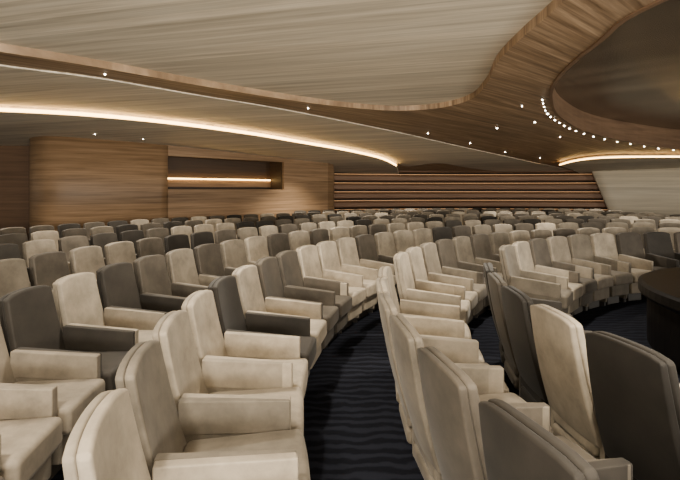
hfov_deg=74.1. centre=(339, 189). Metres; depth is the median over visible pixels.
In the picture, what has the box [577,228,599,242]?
seat
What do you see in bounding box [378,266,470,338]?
seat
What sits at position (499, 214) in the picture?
seat
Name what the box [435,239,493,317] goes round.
seat
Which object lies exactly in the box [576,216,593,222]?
seat
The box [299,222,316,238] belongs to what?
seat
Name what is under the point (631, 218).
seat
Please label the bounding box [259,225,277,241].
seat
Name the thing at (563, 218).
seat
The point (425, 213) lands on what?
seat
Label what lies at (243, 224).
seat
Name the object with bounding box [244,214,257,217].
seat
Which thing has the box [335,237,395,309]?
seat
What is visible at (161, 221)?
seat
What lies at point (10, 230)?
seat
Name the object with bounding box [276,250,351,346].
seat
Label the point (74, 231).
seat
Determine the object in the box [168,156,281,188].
niche
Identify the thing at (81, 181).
wall
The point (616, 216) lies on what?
seat
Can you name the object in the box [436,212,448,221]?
seat
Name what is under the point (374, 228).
seat
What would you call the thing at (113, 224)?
seat
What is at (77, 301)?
seat
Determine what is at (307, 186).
wall
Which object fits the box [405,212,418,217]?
seat
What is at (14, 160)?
wall
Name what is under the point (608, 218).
seat
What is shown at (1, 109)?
strip
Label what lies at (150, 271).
seat
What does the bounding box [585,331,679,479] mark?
seat
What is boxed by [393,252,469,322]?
seat
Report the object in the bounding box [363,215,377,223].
seat
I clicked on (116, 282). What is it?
seat
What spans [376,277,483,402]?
seat
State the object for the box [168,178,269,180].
led
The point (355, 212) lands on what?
seat
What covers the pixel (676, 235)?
seat
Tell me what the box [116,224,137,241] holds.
seat
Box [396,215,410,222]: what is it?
seat
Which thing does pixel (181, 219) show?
seat
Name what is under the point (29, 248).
seat
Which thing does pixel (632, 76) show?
ceiling
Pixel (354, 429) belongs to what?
floor
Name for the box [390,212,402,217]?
seat
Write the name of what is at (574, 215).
seat
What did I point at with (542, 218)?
seat
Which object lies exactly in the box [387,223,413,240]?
seat
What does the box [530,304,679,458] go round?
seat
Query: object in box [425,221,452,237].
seat
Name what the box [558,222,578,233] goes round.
seat
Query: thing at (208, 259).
seat
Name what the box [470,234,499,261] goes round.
seat
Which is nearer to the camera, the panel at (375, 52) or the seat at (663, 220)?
the panel at (375, 52)
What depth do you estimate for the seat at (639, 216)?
13.43 m
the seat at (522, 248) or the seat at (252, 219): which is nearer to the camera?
the seat at (522, 248)
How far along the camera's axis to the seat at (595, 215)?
13.68 m
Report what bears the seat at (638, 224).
on the floor
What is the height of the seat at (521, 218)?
0.985 m
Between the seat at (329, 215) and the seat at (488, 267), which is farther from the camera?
the seat at (329, 215)
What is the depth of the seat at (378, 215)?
14.21 m
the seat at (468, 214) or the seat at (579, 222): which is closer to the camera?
the seat at (579, 222)
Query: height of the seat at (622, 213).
0.985 m
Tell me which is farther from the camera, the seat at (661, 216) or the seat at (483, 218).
the seat at (661, 216)
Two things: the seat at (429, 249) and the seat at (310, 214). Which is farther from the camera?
the seat at (310, 214)
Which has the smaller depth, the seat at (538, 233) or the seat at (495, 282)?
the seat at (495, 282)
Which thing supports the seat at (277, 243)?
on the floor
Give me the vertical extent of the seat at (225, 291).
0.985 m
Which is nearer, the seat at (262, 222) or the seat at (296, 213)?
the seat at (262, 222)
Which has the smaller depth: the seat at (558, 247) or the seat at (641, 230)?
the seat at (558, 247)
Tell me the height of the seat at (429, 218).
0.985 m
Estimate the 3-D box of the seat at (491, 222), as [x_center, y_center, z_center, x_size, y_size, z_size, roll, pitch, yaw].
[3.796,1.208,10.645,0.543,0.985,0.805,0,0,-16]
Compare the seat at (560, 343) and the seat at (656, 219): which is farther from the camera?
the seat at (656, 219)
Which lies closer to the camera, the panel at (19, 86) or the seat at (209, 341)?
the seat at (209, 341)
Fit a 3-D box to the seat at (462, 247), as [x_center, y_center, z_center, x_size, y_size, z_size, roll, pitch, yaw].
[2.119,1.208,6.717,0.805,0.985,0.543,0,0,43]
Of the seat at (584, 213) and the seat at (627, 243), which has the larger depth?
the seat at (584, 213)
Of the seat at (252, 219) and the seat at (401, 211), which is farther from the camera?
the seat at (401, 211)
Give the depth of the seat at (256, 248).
6.89 m
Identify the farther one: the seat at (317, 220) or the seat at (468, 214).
the seat at (468, 214)
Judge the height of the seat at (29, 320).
0.985 m
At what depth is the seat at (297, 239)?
7.82 m
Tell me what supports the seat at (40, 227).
on the floor
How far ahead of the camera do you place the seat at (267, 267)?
4.75 m
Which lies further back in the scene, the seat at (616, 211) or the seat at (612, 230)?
the seat at (616, 211)
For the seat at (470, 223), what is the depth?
10.76 m
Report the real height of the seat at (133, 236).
0.985 m
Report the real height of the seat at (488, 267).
0.985 m
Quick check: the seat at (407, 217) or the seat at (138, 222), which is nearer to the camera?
the seat at (138, 222)
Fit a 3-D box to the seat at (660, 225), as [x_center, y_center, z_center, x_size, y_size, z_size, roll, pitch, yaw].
[7.153,1.208,9.511,0.543,0.985,0.805,0,0,12]
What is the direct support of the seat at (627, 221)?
on the floor
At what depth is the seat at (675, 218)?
12.05 m
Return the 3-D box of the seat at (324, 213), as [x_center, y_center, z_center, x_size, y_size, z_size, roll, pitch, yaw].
[-0.217,1.208,14.608,0.543,0.985,0.805,0,0,-28]
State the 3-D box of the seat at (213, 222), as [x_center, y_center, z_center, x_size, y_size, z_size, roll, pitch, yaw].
[-2.871,1.208,10.892,0.805,0.985,0.543,0,0,42]
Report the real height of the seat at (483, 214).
0.985 m
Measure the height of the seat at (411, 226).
0.985 m
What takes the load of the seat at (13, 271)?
on the floor
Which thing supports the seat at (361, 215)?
on the floor
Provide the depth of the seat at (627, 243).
7.53 m
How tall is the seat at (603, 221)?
0.985 m
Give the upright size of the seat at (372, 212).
0.985 m
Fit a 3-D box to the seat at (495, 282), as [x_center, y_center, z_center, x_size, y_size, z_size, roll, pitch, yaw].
[1.668,1.208,3.757,0.805,0.985,0.543,0,0,9]
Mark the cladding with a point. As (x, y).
(337, 177)
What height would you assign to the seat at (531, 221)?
0.985 m
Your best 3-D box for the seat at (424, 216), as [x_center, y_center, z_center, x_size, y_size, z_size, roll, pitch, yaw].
[2.467,1.208,12.951,0.543,0.985,0.805,0,0,-19]
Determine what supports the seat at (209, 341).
on the floor
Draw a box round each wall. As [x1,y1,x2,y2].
[0,145,28,240]
[29,136,167,240]
[168,145,283,221]
[282,158,333,215]
[334,172,606,209]
[592,168,679,216]
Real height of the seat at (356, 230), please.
0.985 m
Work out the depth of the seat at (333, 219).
12.00 m
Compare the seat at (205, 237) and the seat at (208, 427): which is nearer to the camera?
the seat at (208, 427)
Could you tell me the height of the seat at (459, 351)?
0.985 m
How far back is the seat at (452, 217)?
12.10 m
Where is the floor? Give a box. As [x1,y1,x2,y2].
[51,298,679,479]
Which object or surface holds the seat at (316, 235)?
on the floor
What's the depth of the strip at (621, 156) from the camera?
15.75 m
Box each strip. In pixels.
[0,108,396,165]
[559,156,679,164]
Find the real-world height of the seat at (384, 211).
0.985 m
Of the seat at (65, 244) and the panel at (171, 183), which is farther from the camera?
the panel at (171, 183)
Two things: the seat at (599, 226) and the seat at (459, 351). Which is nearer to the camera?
the seat at (459, 351)
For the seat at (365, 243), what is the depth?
7.18 m
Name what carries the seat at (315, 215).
on the floor
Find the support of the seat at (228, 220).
on the floor
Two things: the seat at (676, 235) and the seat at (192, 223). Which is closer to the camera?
the seat at (676, 235)
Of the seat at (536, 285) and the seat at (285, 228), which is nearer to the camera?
the seat at (536, 285)
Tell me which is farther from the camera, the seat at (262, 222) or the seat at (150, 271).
the seat at (262, 222)
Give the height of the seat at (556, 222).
0.985 m
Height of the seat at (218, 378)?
0.985 m
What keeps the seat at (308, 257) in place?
on the floor
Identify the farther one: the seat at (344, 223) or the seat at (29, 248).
the seat at (344, 223)
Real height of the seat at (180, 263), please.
0.985 m
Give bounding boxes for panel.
[0,0,551,105]
[0,64,569,171]
[0,105,398,173]
[168,180,270,186]
[560,155,679,172]
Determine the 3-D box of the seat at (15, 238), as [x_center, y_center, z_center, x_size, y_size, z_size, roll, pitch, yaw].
[-5.068,1.208,7.266,0.805,0.985,0.543,0,0,22]
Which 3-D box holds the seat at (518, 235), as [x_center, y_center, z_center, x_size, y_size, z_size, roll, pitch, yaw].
[3.345,1.208,7.666,0.543,0.985,0.805,0,0,-30]
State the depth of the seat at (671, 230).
8.63 m
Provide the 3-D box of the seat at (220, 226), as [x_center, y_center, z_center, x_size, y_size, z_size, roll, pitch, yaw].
[-2.243,1.208,9.622,0.805,0.985,0.543,0,0,39]
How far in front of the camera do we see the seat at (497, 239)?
7.58 m
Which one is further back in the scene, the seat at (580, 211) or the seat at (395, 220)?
the seat at (580, 211)
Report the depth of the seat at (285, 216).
12.63 m
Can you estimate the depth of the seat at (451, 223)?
10.56 m
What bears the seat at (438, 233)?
on the floor
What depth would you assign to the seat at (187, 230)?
8.94 m
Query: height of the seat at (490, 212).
0.985 m
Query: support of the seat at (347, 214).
on the floor
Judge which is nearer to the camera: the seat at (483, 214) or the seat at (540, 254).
the seat at (540, 254)
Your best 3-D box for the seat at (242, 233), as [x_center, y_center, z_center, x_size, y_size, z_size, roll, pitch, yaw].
[-1.507,1.208,8.442,0.805,0.985,0.543,0,0,37]
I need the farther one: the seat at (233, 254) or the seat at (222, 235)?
the seat at (222, 235)
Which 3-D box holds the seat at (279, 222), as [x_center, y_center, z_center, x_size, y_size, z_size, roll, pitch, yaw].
[-1.152,1.208,10.788,0.543,0.985,0.805,0,0,-43]
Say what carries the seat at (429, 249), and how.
on the floor
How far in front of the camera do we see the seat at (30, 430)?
2.34 m
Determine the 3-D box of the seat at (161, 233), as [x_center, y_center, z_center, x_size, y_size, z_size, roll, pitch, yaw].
[-3.142,1.208,8.304,0.805,0.985,0.543,0,0,30]
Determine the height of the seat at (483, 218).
0.985 m
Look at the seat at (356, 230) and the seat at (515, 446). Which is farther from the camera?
the seat at (356, 230)
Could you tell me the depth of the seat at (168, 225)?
10.20 m
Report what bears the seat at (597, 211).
on the floor
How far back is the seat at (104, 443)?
1.60 m
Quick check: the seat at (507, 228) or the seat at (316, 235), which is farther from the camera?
the seat at (507, 228)
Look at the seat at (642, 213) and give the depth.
14.48 m
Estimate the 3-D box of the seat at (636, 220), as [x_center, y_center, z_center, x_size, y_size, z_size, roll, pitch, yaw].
[7.452,1.208,10.777,0.543,0.985,0.805,0,0,11]
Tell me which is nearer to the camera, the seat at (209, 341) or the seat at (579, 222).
the seat at (209, 341)
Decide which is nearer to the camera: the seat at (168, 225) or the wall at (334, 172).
the seat at (168, 225)
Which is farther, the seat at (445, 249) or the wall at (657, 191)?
the wall at (657, 191)
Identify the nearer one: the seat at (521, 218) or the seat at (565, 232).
the seat at (565, 232)
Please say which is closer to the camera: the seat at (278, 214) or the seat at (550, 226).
the seat at (550, 226)
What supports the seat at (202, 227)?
on the floor
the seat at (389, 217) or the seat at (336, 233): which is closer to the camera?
the seat at (336, 233)
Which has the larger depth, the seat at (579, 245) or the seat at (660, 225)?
the seat at (660, 225)
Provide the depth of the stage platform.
4.35 m
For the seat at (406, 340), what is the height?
0.985 m
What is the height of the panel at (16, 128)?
0.937 m
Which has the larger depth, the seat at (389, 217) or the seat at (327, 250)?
the seat at (389, 217)
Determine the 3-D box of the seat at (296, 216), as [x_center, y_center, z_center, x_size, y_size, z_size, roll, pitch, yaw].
[-0.885,1.208,12.671,0.543,0.985,0.805,0,0,-36]
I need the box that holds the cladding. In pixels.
[334,170,607,213]
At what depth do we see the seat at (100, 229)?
8.85 m
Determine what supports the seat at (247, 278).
on the floor
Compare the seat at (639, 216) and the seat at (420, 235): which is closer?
the seat at (420, 235)
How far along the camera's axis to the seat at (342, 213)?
15.12 m
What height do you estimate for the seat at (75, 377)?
0.985 m
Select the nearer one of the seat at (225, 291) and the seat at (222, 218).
the seat at (225, 291)
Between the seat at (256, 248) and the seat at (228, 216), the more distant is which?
the seat at (228, 216)
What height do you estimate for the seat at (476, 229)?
0.985 m
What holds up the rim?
attached to the ceiling at (523, 72)
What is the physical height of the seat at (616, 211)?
0.985 m
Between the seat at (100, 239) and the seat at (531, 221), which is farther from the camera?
the seat at (531, 221)
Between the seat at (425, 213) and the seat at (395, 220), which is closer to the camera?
the seat at (395, 220)
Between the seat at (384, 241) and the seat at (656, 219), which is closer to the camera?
the seat at (384, 241)
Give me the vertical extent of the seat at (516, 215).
0.985 m
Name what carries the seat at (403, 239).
on the floor
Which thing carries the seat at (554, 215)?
on the floor
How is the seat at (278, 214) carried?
on the floor
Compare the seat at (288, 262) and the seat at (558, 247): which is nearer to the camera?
the seat at (288, 262)
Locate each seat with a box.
[0,227,26,234]
[0,233,27,258]
[0,243,30,284]
[0,258,53,297]
[0,285,134,390]
[0,323,104,479]
[0,385,61,479]
[22,239,70,274]
[28,251,97,289]
[30,225,54,240]
[31,230,58,250]
[53,272,164,344]
[58,223,90,245]
[58,236,105,265]
[62,228,89,245]
[62,388,297,479]
[69,246,104,280]
[83,222,104,239]
[90,226,113,235]
[90,233,136,258]
[96,262,184,313]
[104,241,135,269]
[107,220,127,232]
[115,340,309,479]
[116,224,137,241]
[119,230,164,253]
[130,219,148,229]
[133,255,207,298]
[136,237,165,262]
[140,223,160,237]
[146,228,190,250]
[151,218,168,227]
[152,310,303,434]
[163,221,182,234]
[164,234,193,254]
[165,248,217,286]
[171,217,188,225]
[171,226,191,247]
[181,290,307,399]
[184,220,202,232]
[190,231,213,253]
[191,216,206,223]
[194,224,214,242]
[194,243,234,276]
[205,219,236,236]
[207,275,316,376]
[209,215,224,222]
[214,229,236,246]
[216,223,237,238]
[220,239,254,270]
[224,218,240,234]
[227,215,241,221]
[232,265,326,368]
[236,221,253,228]
[237,227,267,246]
[243,217,258,227]
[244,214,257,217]
[244,236,268,261]
[254,257,338,350]
[256,220,272,235]
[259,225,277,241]
[260,213,273,220]
[261,216,275,224]
[267,233,289,256]
[275,219,291,232]
[276,213,289,219]
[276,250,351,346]
[278,215,293,223]
[279,224,297,239]
[288,231,309,250]
[292,212,304,219]
[293,218,309,230]
[295,215,309,219]
[296,245,365,329]
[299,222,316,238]
[307,212,319,221]
[309,228,329,245]
[311,214,325,218]
[311,217,326,228]
[316,241,377,318]
[318,221,335,238]
[322,212,334,220]
[327,214,341,220]
[329,217,343,226]
[329,227,348,240]
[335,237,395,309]
[337,211,349,216]
[337,220,353,236]
[343,213,356,219]
[346,216,360,225]
[349,225,367,237]
[351,211,363,215]
[355,219,371,233]
[355,234,399,299]
[359,213,372,219]
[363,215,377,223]
[366,211,377,215]
[368,224,386,240]
[373,219,389,231]
[374,232,398,256]
[375,213,387,218]
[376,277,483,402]
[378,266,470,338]
[379,292,508,456]
[380,210,392,214]
[380,215,393,222]
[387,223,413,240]
[389,314,552,479]
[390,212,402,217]
[391,218,406,229]
[393,230,414,252]
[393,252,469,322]
[395,210,406,214]
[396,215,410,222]
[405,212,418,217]
[405,247,477,324]
[406,222,432,238]
[409,217,425,227]
[413,214,426,222]
[413,228,432,246]
[417,346,630,479]
[419,242,486,323]
[421,212,433,217]
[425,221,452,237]
[427,217,443,226]
[429,214,444,226]
[432,227,451,242]
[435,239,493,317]
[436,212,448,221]
[444,216,459,220]
[444,220,461,236]
[446,214,460,220]
[451,211,464,224]
[452,225,471,237]
[452,236,502,309]
[462,213,476,217]
[462,216,478,224]
[464,220,480,234]
[467,211,479,218]
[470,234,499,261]
[472,225,491,235]
[478,398,632,479]
[479,213,493,220]
[481,216,496,224]
[483,211,495,216]
[483,219,500,232]
[483,262,572,363]
[487,272,592,396]
[489,232,509,254]
[493,224,512,240]
[496,213,510,219]
[499,211,512,215]
[499,216,514,223]
[499,245,572,313]
[501,285,587,425]
[503,219,520,230]
[509,230,529,244]
[512,241,582,313]
[513,213,528,218]
[514,223,533,238]
[518,216,533,222]
[523,219,540,229]
[528,238,596,316]
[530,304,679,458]
[531,213,546,218]
[531,229,551,238]
[535,223,555,235]
[537,216,553,222]
[544,219,562,228]
[546,236,612,310]
[549,213,564,218]
[553,228,574,237]
[556,216,573,222]
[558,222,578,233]
[565,211,579,215]
[565,219,583,227]
[567,234,632,305]
[568,213,583,218]
[574,210,587,213]
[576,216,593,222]
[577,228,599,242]
[581,222,602,232]
[583,212,597,215]
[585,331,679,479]
[587,213,602,218]
[587,219,606,227]
[590,210,604,213]
[590,233,652,301]
[597,216,615,222]
[601,212,615,215]
[602,227,644,252]
[606,214,622,218]
[606,222,628,231]
[608,210,621,213]
[610,219,630,228]
[615,232,678,270]
[619,212,635,215]
[619,216,637,223]
[626,214,643,218]
[629,227,674,252]
[631,222,654,230]
[634,219,656,231]
[639,212,654,216]
[641,216,660,231]
[643,232,679,267]
[647,214,665,219]
[658,223,679,227]
[658,227,679,249]
[659,219,679,222]
[664,217,679,219]
[673,232,679,252]
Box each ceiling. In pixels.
[0,0,679,171]
[554,0,679,129]
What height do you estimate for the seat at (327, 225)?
0.985 m
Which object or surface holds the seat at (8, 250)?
on the floor
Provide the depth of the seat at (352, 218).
12.31 m
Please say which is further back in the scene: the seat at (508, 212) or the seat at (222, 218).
the seat at (508, 212)
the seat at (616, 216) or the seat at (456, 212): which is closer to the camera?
the seat at (616, 216)
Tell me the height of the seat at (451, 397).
0.985 m
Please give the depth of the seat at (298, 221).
11.34 m
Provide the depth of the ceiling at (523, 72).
7.95 m
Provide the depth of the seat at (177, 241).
7.18 m
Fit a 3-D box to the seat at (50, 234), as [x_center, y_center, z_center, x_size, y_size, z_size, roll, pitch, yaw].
[-4.865,1.208,7.764,0.805,0.985,0.543,0,0,23]
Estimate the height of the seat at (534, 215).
0.985 m
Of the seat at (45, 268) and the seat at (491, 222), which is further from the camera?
the seat at (491, 222)
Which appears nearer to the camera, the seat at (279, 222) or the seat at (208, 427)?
the seat at (208, 427)
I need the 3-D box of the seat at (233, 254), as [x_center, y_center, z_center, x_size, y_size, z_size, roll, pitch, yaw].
[-1.240,1.208,6.321,0.805,0.985,0.543,0,0,25]
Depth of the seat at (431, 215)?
13.42 m
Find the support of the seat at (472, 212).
on the floor
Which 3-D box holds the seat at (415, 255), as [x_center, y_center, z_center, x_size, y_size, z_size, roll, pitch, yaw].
[1.225,1.208,5.449,0.805,0.985,0.543,0,0,27]
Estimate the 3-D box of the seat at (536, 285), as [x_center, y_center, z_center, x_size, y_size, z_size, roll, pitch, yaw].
[2.435,1.208,5.617,0.805,0.985,0.543,0,0,36]
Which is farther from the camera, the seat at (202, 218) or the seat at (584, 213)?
the seat at (584, 213)
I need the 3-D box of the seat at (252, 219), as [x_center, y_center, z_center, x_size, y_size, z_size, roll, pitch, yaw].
[-2.124,1.208,11.660,0.543,0.985,0.805,0,0,-44]
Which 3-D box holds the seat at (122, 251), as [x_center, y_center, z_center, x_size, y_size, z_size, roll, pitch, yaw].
[-2.723,1.208,6.108,0.805,0.985,0.543,0,0,19]
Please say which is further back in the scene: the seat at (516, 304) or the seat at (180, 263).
the seat at (180, 263)
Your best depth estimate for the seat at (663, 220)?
10.97 m
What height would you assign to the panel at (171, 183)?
0.210 m
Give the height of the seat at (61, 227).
0.985 m
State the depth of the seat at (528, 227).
9.67 m
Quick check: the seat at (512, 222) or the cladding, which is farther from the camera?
the cladding
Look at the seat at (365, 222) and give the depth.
10.92 m
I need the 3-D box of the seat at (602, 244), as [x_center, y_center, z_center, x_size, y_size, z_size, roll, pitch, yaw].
[4.453,1.208,7.131,0.543,0.985,0.805,0,0,-19]
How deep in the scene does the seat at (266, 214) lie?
13.68 m
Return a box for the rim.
[549,0,679,149]
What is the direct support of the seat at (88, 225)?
on the floor
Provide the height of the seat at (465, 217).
0.985 m
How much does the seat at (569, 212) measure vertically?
0.985 m
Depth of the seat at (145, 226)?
9.74 m
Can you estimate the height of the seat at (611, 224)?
0.985 m
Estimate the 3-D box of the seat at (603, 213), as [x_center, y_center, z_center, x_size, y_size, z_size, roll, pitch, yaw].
[8.755,1.208,14.480,0.543,0.985,0.805,0,0,14]
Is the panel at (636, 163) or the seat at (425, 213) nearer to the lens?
the seat at (425, 213)
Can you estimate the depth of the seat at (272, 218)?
12.28 m
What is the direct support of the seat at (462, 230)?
on the floor
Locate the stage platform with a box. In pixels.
[638,267,679,373]
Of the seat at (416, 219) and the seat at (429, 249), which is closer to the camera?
the seat at (429, 249)
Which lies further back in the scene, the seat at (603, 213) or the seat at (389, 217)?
the seat at (603, 213)
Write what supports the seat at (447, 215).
on the floor
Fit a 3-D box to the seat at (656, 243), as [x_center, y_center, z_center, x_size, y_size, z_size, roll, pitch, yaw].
[5.457,1.208,7.360,0.543,0.985,0.805,0,0,-6]
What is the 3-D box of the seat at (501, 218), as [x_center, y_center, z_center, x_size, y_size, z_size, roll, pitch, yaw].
[4.686,1.208,12.152,0.543,0.985,0.805,0,0,-9]
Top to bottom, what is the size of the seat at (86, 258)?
0.985 m
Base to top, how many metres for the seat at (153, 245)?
0.985 m
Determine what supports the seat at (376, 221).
on the floor
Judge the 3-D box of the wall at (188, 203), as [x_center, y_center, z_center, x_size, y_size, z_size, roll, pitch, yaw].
[-3.475,0.050,14.350,4.137,3.300,0.100,0,0,-45]

